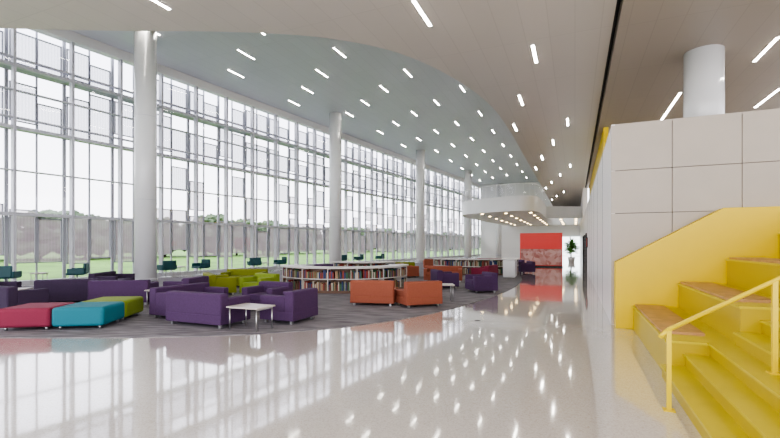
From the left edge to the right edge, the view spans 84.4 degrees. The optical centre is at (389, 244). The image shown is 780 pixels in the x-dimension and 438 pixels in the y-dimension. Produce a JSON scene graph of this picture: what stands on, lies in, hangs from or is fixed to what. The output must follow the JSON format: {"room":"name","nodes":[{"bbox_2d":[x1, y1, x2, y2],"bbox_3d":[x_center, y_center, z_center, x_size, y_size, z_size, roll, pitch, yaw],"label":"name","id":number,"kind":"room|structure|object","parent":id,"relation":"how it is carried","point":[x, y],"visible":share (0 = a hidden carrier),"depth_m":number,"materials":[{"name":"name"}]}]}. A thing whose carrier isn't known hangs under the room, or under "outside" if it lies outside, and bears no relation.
{"room":"library","nodes":[
{"label":"library","id":0,"kind":"room"},
{"bbox_2d":[70,30,538,184],"bbox_3d":[8.099,-9.900,31.351,37.902,0.300,80.000,0,0,23],"label":"ceiling","id":1,"kind":"structure","parent":0,"point":[283,64],"depth_m":27.13,"materials":[{"name":"paint"}]},
{"bbox_2d":[0,0,616,206],"bbox_3d":[2.087,-5.575,33.938,24.712,0.250,80.000,0,0,23],"label":"ceiling","id":2,"kind":"structure","parent":0,"point":[483,45],"depth_m":11.03,"materials":[{"name":"white paint"}]},
{"bbox_2d":[0,255,701,437],"bbox_3d":[8.099,1.800,31.351,37.902,0.300,80.000,0,0,23],"label":"floor","id":3,"kind":"structure","parent":0,"point":[544,357],"depth_m":5.24,"materials":[{"name":"stone"}]},
{"bbox_2d":[157,260,176,277],"bbox_3d":[-11.407,1.211,21.911,0.720,0.850,0.800,0,0,33],"label":"swivel chair","id":4,"kind":"object","parent":3,"relation":"on","point":[166,265],"visible":0.85,"depth_m":21.69,"materials":[{"name":"teal fabric"}]},
{"bbox_2d":[191,259,209,274],"bbox_3d":[-10.407,1.211,23.667,0.800,0.850,0.720,0,0,31],"label":"swivel chair","id":5,"kind":"object","parent":3,"relation":"on","point":[205,263],"visible":0.98,"depth_m":23.59,"materials":[{"name":"teal fabric"}]},
{"bbox_2d":[247,258,261,268],"bbox_3d":[-8.496,1.211,26.917,0.800,0.850,0.720,0,0,-29],"label":"swivel chair","id":6,"kind":"object","parent":3,"relation":"on","point":[254,262],"visible":0.93,"depth_m":26.60,"materials":[{"name":"teal fabric"}]},
{"bbox_2d":[0,262,521,337],"bbox_3d":[2.278,1.643,25.845,16.552,0.013,52.940,0,0,37],"label":"carpet","id":7,"kind":"object","parent":3,"relation":"on","point":[334,310],"visible":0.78,"depth_m":9.32,"materials":[{"name":"grey carpet"}]},
{"bbox_2d":[0,266,21,280],"bbox_3d":[-14.637,1.211,16.371,0.800,0.850,0.720,0,0,-17],"label":"swivel chair","id":8,"kind":"object","parent":7,"relation":"on","point":[6,272],"visible":0.85,"depth_m":16.11,"materials":[{"name":"teal fabric"}]},
{"bbox_2d":[0,281,21,287],"bbox_3d":[-11.195,1.296,12.100,0.860,0.680,1.000,0,0,0],"label":"armchair","id":9,"kind":"object","parent":7,"relation":"on","point":[18,284],"visible":0.23,"depth_m":12.42,"materials":[{"name":"purple fabric"}]},
{"bbox_2d":[0,286,48,308],"bbox_3d":[-9.198,1.296,10.405,1.600,0.680,0.860,0,0,23],"label":"sofa","id":10,"kind":"object","parent":7,"relation":"on","point":[10,296],"visible":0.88,"depth_m":9.93,"materials":[{"name":"purple fabric"}]},
{"bbox_2d":[0,302,73,330],"bbox_3d":[-7.041,1.421,8.618,0.930,0.430,0.930,0,0,-8],"label":"ottoman","id":11,"kind":"object","parent":7,"relation":"on","point":[29,314],"visible":0.76,"depth_m":8.19,"materials":[{"name":"fabric"}]},
{"bbox_2d":[29,272,47,279],"bbox_3d":[-14.385,1.386,17.628,0.500,0.500,0.500,0,0,30],"label":"side table","id":12,"kind":"object","parent":7,"relation":"on","point":[37,273],"visible":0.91,"depth_m":17.65,"materials":[{"name":"beige laminate"}]},
{"bbox_2d":[34,278,99,301],"bbox_3d":[-9.102,1.296,12.305,1.500,0.680,0.860,0,0,-20],"label":"sofa","id":13,"kind":"object","parent":7,"relation":"on","point":[60,290],"visible":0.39,"depth_m":11.90,"materials":[{"name":"purple fabric"}]},
{"bbox_2d":[65,263,88,278],"bbox_3d":[-13.417,1.211,18.473,0.720,0.850,0.800,0,0,-25],"label":"swivel chair","id":14,"kind":"object","parent":7,"relation":"on","point":[85,270],"visible":0.92,"depth_m":18.21,"materials":[{"name":"teal fabric"}]},
{"bbox_2d":[52,301,123,328],"bbox_3d":[-6.100,1.421,8.750,0.930,0.430,0.930,0,0,-8],"label":"ottoman","id":15,"kind":"object","parent":7,"relation":"on","point":[98,314],"visible":1,"depth_m":8.33,"materials":[{"name":"teal fabric"}]},
{"bbox_2d":[88,271,134,279],"bbox_3d":[-9.795,1.296,15.201,0.860,0.680,1.600,0,0,-10],"label":"sofa","id":16,"kind":"object","parent":7,"relation":"on","point":[108,275],"visible":0.35,"depth_m":15.11,"materials":[{"name":"purple fabric"}]},
{"bbox_2d":[82,296,142,319],"bbox_3d":[-6.232,1.421,9.691,0.930,0.430,0.930,0,0,-8],"label":"ottoman","id":17,"kind":"object","parent":7,"relation":"on","point":[132,304],"visible":0.54,"depth_m":9.65,"materials":[{"name":"fabric"}]},
{"bbox_2d":[87,280,158,304],"bbox_3d":[-7.401,1.296,12.005,1.500,0.680,0.860,0,0,-10],"label":"sofa","id":18,"kind":"object","parent":7,"relation":"on","point":[96,288],"visible":0.79,"depth_m":11.59,"materials":[{"name":"purple fabric"}]},
{"bbox_2d":[134,31,157,280],"bbox_3d":[-11.205,-4.058,19.712,0.980,11.385,0.980,0,0,0],"label":"column","id":19,"kind":"structure","parent":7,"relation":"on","point":[145,42],"depth_m":19.33,"materials":[{"name":"white paint"}]},
{"bbox_2d":[163,276,208,285],"bbox_3d":[-6.105,1.296,12.901,0.860,0.680,1.000,0,0,10],"label":"armchair","id":20,"kind":"object","parent":7,"relation":"on","point":[199,279],"visible":0.3,"depth_m":12.47,"materials":[{"name":"purple fabric"}]},
{"bbox_2d":[149,282,227,317],"bbox_3d":[-4.715,1.296,10.198,0.860,0.680,1.550,0,0,23],"label":"sofa","id":21,"kind":"object","parent":7,"relation":"on","point":[157,306],"visible":0.45,"depth_m":9.73,"materials":[{"name":"purple fabric"}]},
{"bbox_2d":[166,290,249,328],"bbox_3d":[-3.798,1.296,9.005,1.500,0.680,0.860,0,0,23],"label":"sofa","id":22,"kind":"object","parent":7,"relation":"on","point":[209,308],"visible":0.91,"depth_m":8.60,"materials":[{"name":"purple fabric"}]},
{"bbox_2d":[203,272,236,294],"bbox_3d":[-5.796,1.296,14.602,0.860,0.680,1.600,0,0,-30],"label":"sofa","id":23,"kind":"object","parent":7,"relation":"on","point":[224,280],"visible":0.72,"depth_m":13.98,"materials":[{"name":"green fabric"}]},
{"bbox_2d":[221,269,267,285],"bbox_3d":[-5.700,1.296,16.895,1.600,0.680,0.860,0,0,0],"label":"sofa","id":24,"kind":"object","parent":7,"relation":"on","point":[237,273],"visible":0.31,"depth_m":17.10,"materials":[{"name":"green fabric"}]},
{"bbox_2d":[226,303,274,331],"bbox_3d":[-2.720,1.411,8.420,0.750,0.450,0.550,0,0,23],"label":"side table","id":25,"kind":"object","parent":7,"relation":"on","point":[251,306],"visible":1,"depth_m":8.34,"materials":[{"name":"beige laminate"}]},
{"bbox_2d":[239,273,279,292],"bbox_3d":[-4.303,1.296,14.196,1.000,0.680,0.860,0,0,30],"label":"armchair","id":26,"kind":"object","parent":7,"relation":"on","point":[254,280],"visible":0.51,"depth_m":14.07,"materials":[{"name":"green fabric"}]},
{"bbox_2d":[242,281,292,303],"bbox_3d":[-3.102,1.296,10.895,0.950,0.680,0.860,0,0,23],"label":"armchair","id":27,"kind":"object","parent":7,"relation":"on","point":[264,287],"visible":0.34,"depth_m":10.81,"materials":[{"name":"purple fabric"}]},
{"bbox_2d":[260,288,317,324],"bbox_3d":[-2.185,1.296,9.352,0.860,0.680,0.950,0,0,23],"label":"armchair","id":28,"kind":"object","parent":7,"relation":"on","point":[294,305],"visible":0.87,"depth_m":8.97,"materials":[{"name":"purple fabric"}]},
{"bbox_2d":[314,264,332,265],"bbox_3d":[-3.402,1.296,21.805,1.000,0.680,0.860,0,0,-20],"label":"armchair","id":29,"kind":"object","parent":7,"relation":"on","point":[314,264],"visible":0.12,"depth_m":21.39,"materials":[{"name":"purple fabric"}]},
{"bbox_2d":[280,264,408,293],"bbox_3d":[-1.584,1.196,15.640,4.955,0.880,2.417,0,0,-8],"label":"bookcase","id":30,"kind":"object","parent":7,"relation":"on","point":[327,279],"visible":0.75,"depth_m":14.81,"materials":[{"name":"white wood"}]},
{"bbox_2d":[332,261,395,265],"bbox_3d":[-1.200,1.196,19.570,2.969,0.880,1.300,0,0,0],"label":"bookcase","id":31,"kind":"object","parent":7,"relation":"on","point":[335,263],"visible":0.2,"depth_m":19.35,"materials":[{"name":"white wood"}]},
{"bbox_2d":[350,280,397,305],"bbox_3d":[-0.419,1.296,11.955,1.200,0.680,0.860,0,0,10],"label":"sofa","id":32,"kind":"object","parent":7,"relation":"on","point":[361,291],"visible":0.93,"depth_m":11.54,"materials":[{"name":"orange fabric"}]},
{"bbox_2d":[395,262,414,265],"bbox_3d":[0.500,1.296,24.505,1.800,0.680,0.860,0,0,0],"label":"sofa","id":33,"kind":"object","parent":7,"relation":"on","point":[409,263],"visible":0.1,"depth_m":24.08,"materials":[{"name":"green fabric"}]},
{"bbox_2d":[398,263,418,277],"bbox_3d":[0.905,1.296,21.902,0.860,0.680,1.000,0,0,-20],"label":"armchair","id":34,"kind":"object","parent":7,"relation":"on","point":[412,270],"visible":0.45,"depth_m":21.47,"materials":[{"name":"orange fabric"}]},
{"bbox_2d":[395,280,442,307],"bbox_3d":[0.758,1.296,11.655,1.050,0.680,0.860,0,0,-22],"label":"sofa","id":35,"kind":"object","parent":7,"relation":"on","point":[413,292],"visible":0.9,"depth_m":11.26,"materials":[{"name":"orange fabric"}]},
{"bbox_2d":[423,259,432,267],"bbox_3d":[3.200,1.296,29.505,1.800,0.680,0.860,0,0,0],"label":"sofa","id":36,"kind":"object","parent":7,"relation":"on","point":[426,262],"visible":0.42,"depth_m":29.07,"materials":[{"name":"orange fabric"}]},
{"bbox_2d":[424,266,461,281],"bbox_3d":[2.399,1.296,19.395,1.700,0.680,0.860,0,0,10],"label":"sofa","id":37,"kind":"object","parent":7,"relation":"on","point":[454,269],"visible":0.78,"depth_m":19.50,"materials":[{"name":"orange fabric"}]},
{"bbox_2d":[430,269,458,287],"bbox_3d":[2.105,1.296,16.601,0.860,0.680,1.000,0,0,-10],"label":"armchair","id":38,"kind":"object","parent":7,"relation":"on","point":[445,277],"visible":0.8,"depth_m":16.14,"materials":[{"name":"purple fabric"}]},
{"bbox_2d":[442,283,454,301],"bbox_3d":[1.600,1.386,12.500,0.500,0.500,0.500,0,0,0],"label":"side table","id":39,"kind":"object","parent":7,"relation":"on","point":[443,284],"visible":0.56,"depth_m":12.37,"materials":[{"name":"beige laminate"}]},
{"bbox_2d":[432,258,519,274],"bbox_3d":[5.000,1.196,24.054,5.082,0.880,2.268,0,0,0],"label":"bookcase","id":40,"kind":"object","parent":7,"relation":"on","point":[467,264],"visible":0.38,"depth_m":23.28,"materials":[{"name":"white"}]},
{"bbox_2d":[465,271,497,292],"bbox_3d":[3.195,1.296,15.099,0.860,0.680,0.950,0,0,-10],"label":"armchair","id":41,"kind":"object","parent":7,"relation":"on","point":[486,281],"visible":1,"depth_m":14.68,"materials":[{"name":"purple fabric"}]},
{"bbox_2d":[471,265,497,273],"bbox_3d":[4.496,1.296,20.402,0.860,0.680,1.500,0,0,30],"label":"sofa","id":42,"kind":"object","parent":7,"relation":"on","point":[490,268],"visible":0.52,"depth_m":19.88,"materials":[{"name":"red fabric"}]},
{"bbox_2d":[501,258,518,277],"bbox_3d":[6.200,1.161,22.200,0.760,0.950,1.600,0,0,20],"label":"desk","id":43,"kind":"object","parent":7,"relation":"on","point":[509,264],"visible":1,"depth_m":21.55,"materials":[{"name":"white paint"}]},
{"bbox_2d":[518,261,534,272],"bbox_3d":[7.995,1.296,25.400,0.860,0.680,1.000,0,0,0],"label":"armchair","id":44,"kind":"object","parent":7,"relation":"on","point":[529,266],"visible":0.8,"depth_m":24.90,"materials":[{"name":"purple fabric"}]},
{"bbox_2d":[273,257,286,269],"bbox_3d":[-7.383,1.211,28.848,0.720,0.850,0.800,0,0,-36],"label":"swivel chair","id":45,"kind":"object","parent":3,"relation":"on","point":[284,259],"visible":0.98,"depth_m":28.66,"materials":[{"name":"teal fabric"}]},
{"bbox_2d":[329,112,341,263],"bbox_3d":[-4.062,-4.058,31.985,0.980,11.385,0.980,0,0,0],"label":"column","id":46,"kind":"structure","parent":3,"relation":"on","point":[335,118],"depth_m":31.59,"materials":[{"name":"white paint"}]},
{"bbox_2d":[353,254,363,260],"bbox_3d":[-2.703,1.211,36.882,0.720,0.850,0.800,0,0,-25],"label":"swivel chair","id":47,"kind":"object","parent":3,"relation":"on","point":[361,257],"visible":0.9,"depth_m":36.70,"materials":[{"name":"teal fabric"}]},
{"bbox_2d":[375,253,384,260],"bbox_3d":[-0.942,1.211,39.891,0.720,0.850,0.800,0,0,21],"label":"swivel chair","id":48,"kind":"object","parent":3,"relation":"on","point":[382,256],"visible":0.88,"depth_m":39.57,"materials":[{"name":"teal fabric"}]},
{"bbox_2d":[416,149,424,260],"bbox_3d":[3.131,-4.058,44.344,0.980,11.385,0.980,0,0,0],"label":"column","id":49,"kind":"structure","parent":3,"relation":"on","point":[420,154],"depth_m":43.94,"materials":[{"name":"white paint"}]},
{"bbox_2d":[464,170,471,257],"bbox_3d":[10.274,-4.058,56.617,0.980,11.385,0.980,0,0,0],"label":"column","id":50,"kind":"structure","parent":3,"relation":"on","point":[468,173],"depth_m":56.25,"materials":[{"name":"white paint"}]},
{"bbox_2d":[496,184,500,254],"bbox_3d":[17.416,-4.058,68.889,0.980,11.385,0.980,0,0,0],"label":"column","id":51,"kind":"structure","parent":3,"relation":"on","point":[498,188],"depth_m":68.46,"materials":[{"name":"white paint"}]},
{"bbox_2d":[562,237,578,261],"bbox_3d":[17.289,0.373,40.950,1.727,2.554,1.632,0,0,0],"label":"potted tree","id":52,"kind":"object","parent":3,"relation":"on","point":[571,247],"visible":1,"depth_m":40.82,"materials":[{"name":"green plant"}]},
{"bbox_2d":[614,206,779,328],"bbox_3d":[8.346,0.485,7.075,8.260,2.330,0.355,0,0,23],"label":"wall","id":53,"kind":"structure","parent":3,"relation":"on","point":[698,251],"depth_m":8.05,"materials":[{"name":"yellow paint"}]},
{"bbox_2d":[632,233,779,437],"bbox_3d":[7.192,0.487,4.090,8.020,2.325,6.000,0,0,23],"label":"stair","id":54,"kind":"structure","parent":3,"relation":"on","point":[721,359],"depth_m":4.98,"materials":[{"name":"yellow paint"}]},
{"bbox_2d":[658,276,779,412],"bbox_3d":[4.277,0.202,3.647,3.448,2.896,0.101,0,0,23],"label":"stair handrail","id":55,"kind":"object","parent":54,"relation":"attached to","point":[773,282],"visible":1,"depth_m":4.07,"materials":[{"name":"yellow metal"}]},
{"bbox_2d":[151,0,779,199],"bbox_3d":[7.630,-7.570,30.955,29.565,4.400,68.160,0,0,23],"label":"ceiling lights","id":56,"kind":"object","parent":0,"point":[415,3],"depth_m":16.09},
{"bbox_2d":[462,195,581,225],"bbox_3d":[16.765,-3.600,51.736,11.454,1.300,31.500,0,0,23],"label":"floor","id":57,"kind":"structure","parent":0,"point":[520,207],"depth_m":42.81,"materials":[{"name":"white paint"}]},
{"bbox_2d":[462,183,545,203],"bbox_3d":[11.197,-4.785,43.295,7.976,1.070,11.670,0,0,23],"label":"balcony railing","id":58,"kind":"object","parent":57,"relation":"on","point":[463,195],"visible":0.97,"depth_m":38.87,"materials":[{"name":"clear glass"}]},
{"bbox_2d":[481,182,579,255],"bbox_3d":[21.800,-4.050,66.988,15.300,11.400,0.300,0,0,23],"label":"wall","id":59,"kind":"structure","parent":0,"point":[510,235],"depth_m":67.88,"materials":[{"name":"white paint"}]},
{"bbox_2d":[0,29,480,283],"bbox_3d":[-4.455,-4.050,37.275,0.401,11.400,78.910,0,0,30],"label":"window frame","id":60,"kind":"structure","parent":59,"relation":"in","point":[74,39],"depth_m":25.91,"materials":[{"name":"white metal"}]},
{"bbox_2d":[0,28,477,280],"bbox_3d":[-4.880,-4.000,37.488,0.651,11.300,78.871,0,0,30],"label":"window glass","id":61,"kind":"object","parent":60,"relation":"attached to","point":[39,240],"visible":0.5,"depth_m":25.50,"materials":[{"name":"grey"}]},
{"bbox_2d":[585,0,620,187],"bbox_3d":[13.492,-5.780,29.031,0.244,0.140,80.001,0,0,23],"label":"trim","id":62,"kind":"structure","parent":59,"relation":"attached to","point":[618,1],"depth_m":13.83,"materials":[{"name":"grey metal"}]},
{"bbox_2d":[520,233,562,266],"bbox_3d":[11.326,0.375,32.271,3.060,2.550,0.320,0,0,23],"label":"wall","id":63,"kind":"structure","parent":0,"point":[545,249],"depth_m":32.10,"materials":[{"name":"red paint"}]},
{"bbox_2d":[580,188,587,260],"bbox_3d":[23.548,-1.900,52.465,0.411,7.100,24.900,0,0,23],"label":"wall","id":64,"kind":"structure","parent":0,"point":[584,200],"depth_m":43.12,"materials":[{"name":"white paint"}]},
{"bbox_2d":[562,236,579,255],"bbox_3d":[26.401,0.150,64.638,3.910,3.000,0.140,0,0,23],"label":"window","id":65,"kind":"structure","parent":64,"relation":"in","point":[564,238],"depth_m":64.31,"materials":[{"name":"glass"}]},
{"bbox_2d":[589,127,607,196],"bbox_3d":[14.237,-3.940,29.799,0.201,2.900,22.000,0,0,23],"label":"wall","id":66,"kind":"structure","parent":0,"point":[604,136],"depth_m":22.94,"materials":[{"name":"paint"}]},
{"bbox_2d":[583,108,779,324],"bbox_3d":[16.692,-0.420,22.747,11.315,4.140,35.016,0,0,23],"label":"wall","id":67,"kind":"structure","parent":0,"point":[654,179],"depth_m":8.49,"materials":[{"name":"grey"}]},
{"bbox_2d":[583,235,584,266],"bbox_3d":[15.017,0.450,33.274,0.088,2.400,1.800,0,0,23],"label":"door","id":68,"kind":"structure","parent":67,"relation":"in","point":[584,235],"depth_m":32.44,"materials":[{"name":"grey"}]},
{"bbox_2d":[585,233,586,270],"bbox_3d":[12.646,0.450,27.762,0.088,2.400,1.800,0,0,23],"label":"door","id":69,"kind":"structure","parent":67,"relation":"in","point":[585,233],"depth_m":26.93,"materials":[{"name":"grey"}]},
{"bbox_2d":[683,44,724,117],"bbox_3d":[8.762,-3.940,12.015,1.040,2.900,1.040,0,0,23],"label":"column","id":70,"kind":"structure","parent":67,"relation":"on","point":[703,66],"depth_m":11.64,"materials":[{"name":"white paint"}]},
{"bbox_2d":[586,0,779,187],"bbox_3d":[14.192,-5.545,14.034,13.020,0.310,53.000,0,0,23],"label":"ceiling","id":71,"kind":"structure","parent":0,"point":[651,40],"depth_m":12.17,"materials":[{"name":"beige wood"}]},
{"label":"outside","id":72,"kind":"structure","parent":0,"visible":0},
{"bbox_2d":[0,248,480,280],"bbox_3d":[-66.919,1.930,166.222,237.100,0.440,420.000,0,0,30],"label":"lawn","id":73,"kind":"structure","parent":72,"point":[54,269],"depth_m":42.01,"materials":[{"name":"green plant"}]},
{"bbox_2d":[33,209,60,218],"bbox_3d":[-40.994,-1.154,50.327,6.584,5.725,6.954,0,0,23],"label":"tree","id":74,"kind":"object","parent":73,"relation":"on","point":[42,211],"visible":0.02,"depth_m":49.26,"materials":[{"name":"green plant"}]},
{"bbox_2d":[44,209,84,218],"bbox_3d":[-41.137,-1.375,53.927,7.565,6.187,7.311,0,0,18],"label":"tree","id":75,"kind":"object","parent":73,"relation":"on","point":[49,211],"visible":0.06,"depth_m":52.47,"materials":[{"name":"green plant"}]},
{"bbox_2d":[182,213,228,256],"bbox_3d":[-27.418,-1.538,63.590,7.906,6.509,7.606,0,0,1],"label":"tree","id":76,"kind":"object","parent":73,"relation":"on","point":[208,218],"visible":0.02,"depth_m":63.63,"materials":[{"name":"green plant"}]},
{"bbox_2d":[230,218,255,254],"bbox_3d":[-25.398,-1.386,70.556,7.529,6.199,7.243,0,0,5],"label":"tree","id":77,"kind":"object","parent":73,"relation":"on","point":[240,219],"visible":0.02,"depth_m":70.67,"materials":[{"name":"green plant"}]},
{"bbox_2d":[257,221,273,230],"bbox_3d":[-20.812,-1.153,73.525,7.008,5.732,6.773,0,0,4],"label":"tree","id":78,"kind":"object","parent":73,"relation":"on","point":[258,223],"visible":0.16,"depth_m":71.95,"materials":[{"name":"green plant"}]}
]}

